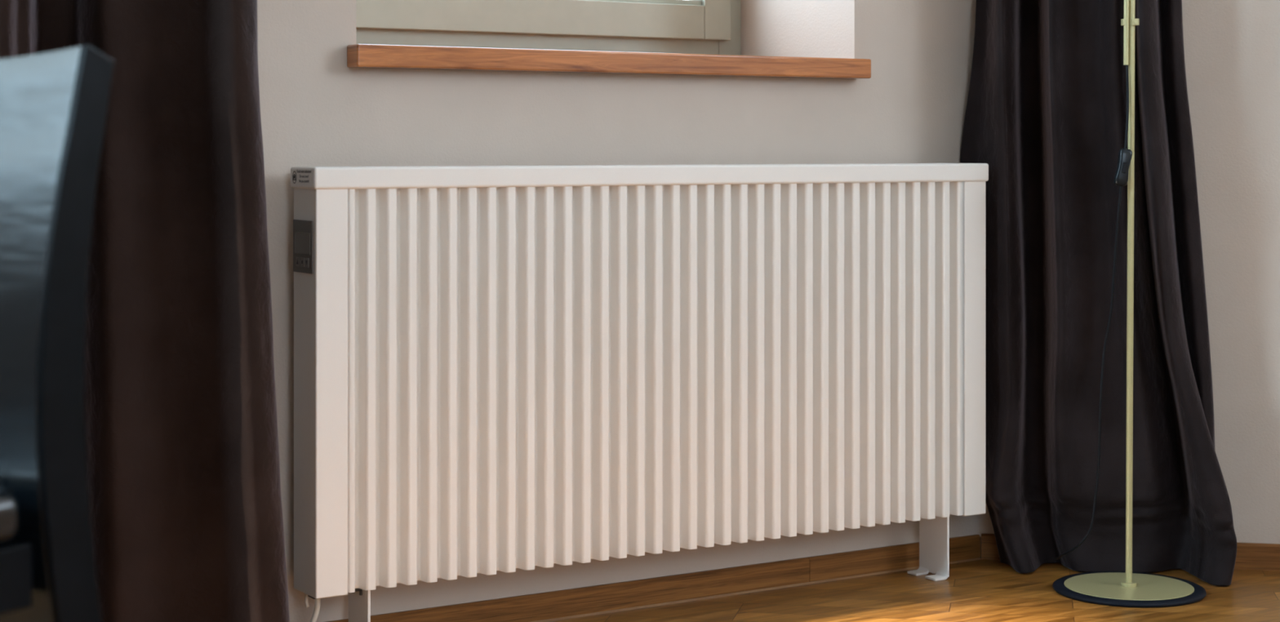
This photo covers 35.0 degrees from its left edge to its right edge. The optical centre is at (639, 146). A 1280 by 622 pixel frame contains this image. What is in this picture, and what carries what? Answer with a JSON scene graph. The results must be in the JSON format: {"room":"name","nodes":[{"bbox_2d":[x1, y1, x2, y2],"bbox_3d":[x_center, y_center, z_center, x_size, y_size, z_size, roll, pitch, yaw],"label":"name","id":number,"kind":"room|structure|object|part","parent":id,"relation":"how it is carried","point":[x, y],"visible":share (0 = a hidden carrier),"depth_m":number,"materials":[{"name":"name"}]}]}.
{"room":"living room","nodes":[
{"label":"living room","id":0,"kind":"room"},
{"bbox_2d":[257,0,978,621],"bbox_3d":[-1.303,-0.566,2.694,4.221,2.600,0.460,0,0,-32],"label":"wall","id":1,"kind":"structure","parent":0,"point":[317,110],"depth_m":3.21,"materials":[{"name":"paint"}]},
{"bbox_2d":[0,0,289,621],"bbox_3d":[-0.680,-0.477,2.660,0.506,2.417,0.220,0,0,-32],"label":"curtain","id":2,"kind":"object","parent":1,"relation":"hanging from","point":[180,419],"visible":0.64,"depth_m":2.68,"materials":[{"name":"brown fabric"}]},
{"bbox_2d":[346,0,871,79],"bbox_3d":[-0.121,-0.770,3.372,0.948,1.308,0.426,0,0,-32],"label":"window","id":3,"kind":"structure","parent":1,"relation":"in","point":[697,37],"depth_m":3.42,"materials":[{"name":"paint"}]},
{"bbox_3d":[-0.212,-0.797,3.511,0.864,1.204,0.050,0,0,-32],"label":"sash","id":4,"kind":"part","parent":3,"relation":"part of","materials":[{"name":"paint"}]},
{"bbox_3d":[-0.218,-0.785,3.534,0.925,1.278,0.050,0,0,-32],"label":"frame","id":5,"kind":"part","parent":3,"relation":"part of","materials":[{"name":"paint"}]},
{"bbox_3d":[-0.113,-0.133,3.359,0.948,0.033,0.396,0,0,-32],"label":"sill","id":6,"kind":"part","parent":3,"relation":"part of","materials":[{"name":"brown wood"}]},
{"bbox_2d":[325,533,981,621],"bbox_3d":[-1.138,0.712,2.521,4.117,0.044,0.008,0,0,-32],"label":"baseboard","id":7,"kind":"structure","parent":1,"relation":"attached to","point":[637,593],"depth_m":3.27,"materials":[{"name":"brown wood"}]},
{"bbox_2d":[960,0,1236,585],"bbox_3d":[0.782,-0.477,3.497,0.466,2.418,0.171,0,0,12],"label":"curtain","id":8,"kind":"object","parent":1,"relation":"hanging from","point":[1046,110],"visible":0.94,"depth_m":3.48,"materials":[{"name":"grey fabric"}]},
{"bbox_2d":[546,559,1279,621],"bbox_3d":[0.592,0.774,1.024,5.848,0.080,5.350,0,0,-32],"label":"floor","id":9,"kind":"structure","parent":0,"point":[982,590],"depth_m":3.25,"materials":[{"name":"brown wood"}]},
{"bbox_2d":[0,44,114,621],"bbox_3d":[-0.711,0.327,1.552,0.430,0.815,0.520,0,0,30],"label":"dining chair","id":10,"kind":"object","parent":9,"relation":"on","point":[54,104],"visible":1,"depth_m":1.58,"materials":[{"name":"black leather"}]},
{"bbox_3d":[-0.744,0.283,1.494,0.412,0.043,0.388,0,0,30],"label":"seat","id":11,"kind":"part","parent":10,"relation":"part of","materials":[{"name":"black leather"}]},
{"bbox_3d":[-0.740,0.330,1.502,0.406,0.050,0.385,0,0,30],"label":"seat frame","id":12,"kind":"part","parent":10,"relation":"part of","materials":[{"name":"black wood"}]},
{"bbox_3d":[-0.430,0.327,1.616,0.006,0.815,0.127,0,0,30],"label":"leg","id":13,"kind":"part","parent":10,"relation":"part of","materials":[{"name":"black wood"}]},
{"bbox_2d":[290,163,988,621],"bbox_3d":[-0.094,0.381,3.095,1.578,0.706,0.108,0,0,-31],"label":"radiator","id":14,"kind":"object","parent":9,"relation":"on","point":[502,368],"visible":1,"depth_m":3.09,"materials":[{"name":"white metal"}]},
{"bbox_3d":[-0.474,0.140,2.855,0.002,0.074,0.068,0,0,-32],"label":"control panel","id":15,"kind":"part","parent":14,"relation":"part of","materials":[{"name":"grey plastic"}]},
{"bbox_3d":[-0.451,0.342,2.867,0.049,0.572,0.081,0,0,-32],"label":"panel","id":16,"kind":"part","parent":14,"relation":"part of","materials":[{"name":"white metal"}]},
{"bbox_3d":[0.551,0.342,3.498,0.048,0.572,0.081,0,0,-32],"label":"panel","id":17,"kind":"part","parent":14,"relation":"part of","materials":[{"name":"white metal"}]},
{"bbox_2d":[1052,0,1206,608],"bbox_3d":[0.805,-0.033,3.348,0.247,1.534,0.270,0,0,13],"label":"floor lamp","id":18,"kind":"object","parent":9,"relation":"on","point":[1127,588],"visible":1,"depth_m":3.35,"materials":[{"name":"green metal"}]},
{"bbox_3d":[0.734,0.385,3.414,0.050,0.653,0.183,0,0,-24],"label":"cord","id":19,"kind":"part","parent":18,"relation":"part of","materials":[{"name":"black rubber"}]},
{"bbox_2d":[1113,148,1132,186],"bbox_3d":[0.795,0.034,3.342,0.029,0.062,0.016,0,0,-2],"label":"switch","id":20,"kind":"object","parent":18,"relation":"attached to","point":[1123,175],"depth_m":3.34,"materials":[{"name":"black plastic"}]},
{"bbox_3d":[0.802,-0.065,3.346,0.007,0.150,0.015,0,0,29],"label":"cord","id":21,"kind":"part","parent":18,"relation":"part of","materials":[{"name":"black rubber"}]},
{"bbox_3d":[0.807,0.726,3.356,0.209,0.002,0.209,0,0,0],"label":"plate","id":22,"kind":"part","parent":18,"relation":"part of","materials":[{"name":"green metal"}]},
{"bbox_2d":[978,0,1279,557],"bbox_3d":[1.482,-0.566,3.551,1.969,2.600,0.199,0,0,11],"label":"wall","id":23,"kind":"structure","parent":0,"point":[1232,47],"depth_m":3.54,"materials":[{"name":"paint"}]},
{"bbox_2d":[981,533,1279,570],"bbox_3d":[1.465,0.712,3.454,1.746,0.045,0.008,0,0,11],"label":"baseboard","id":24,"kind":"structure","parent":23,"relation":"attached to","point":[1250,556],"depth_m":3.53,"materials":[{"name":"brown wood"}]}
]}

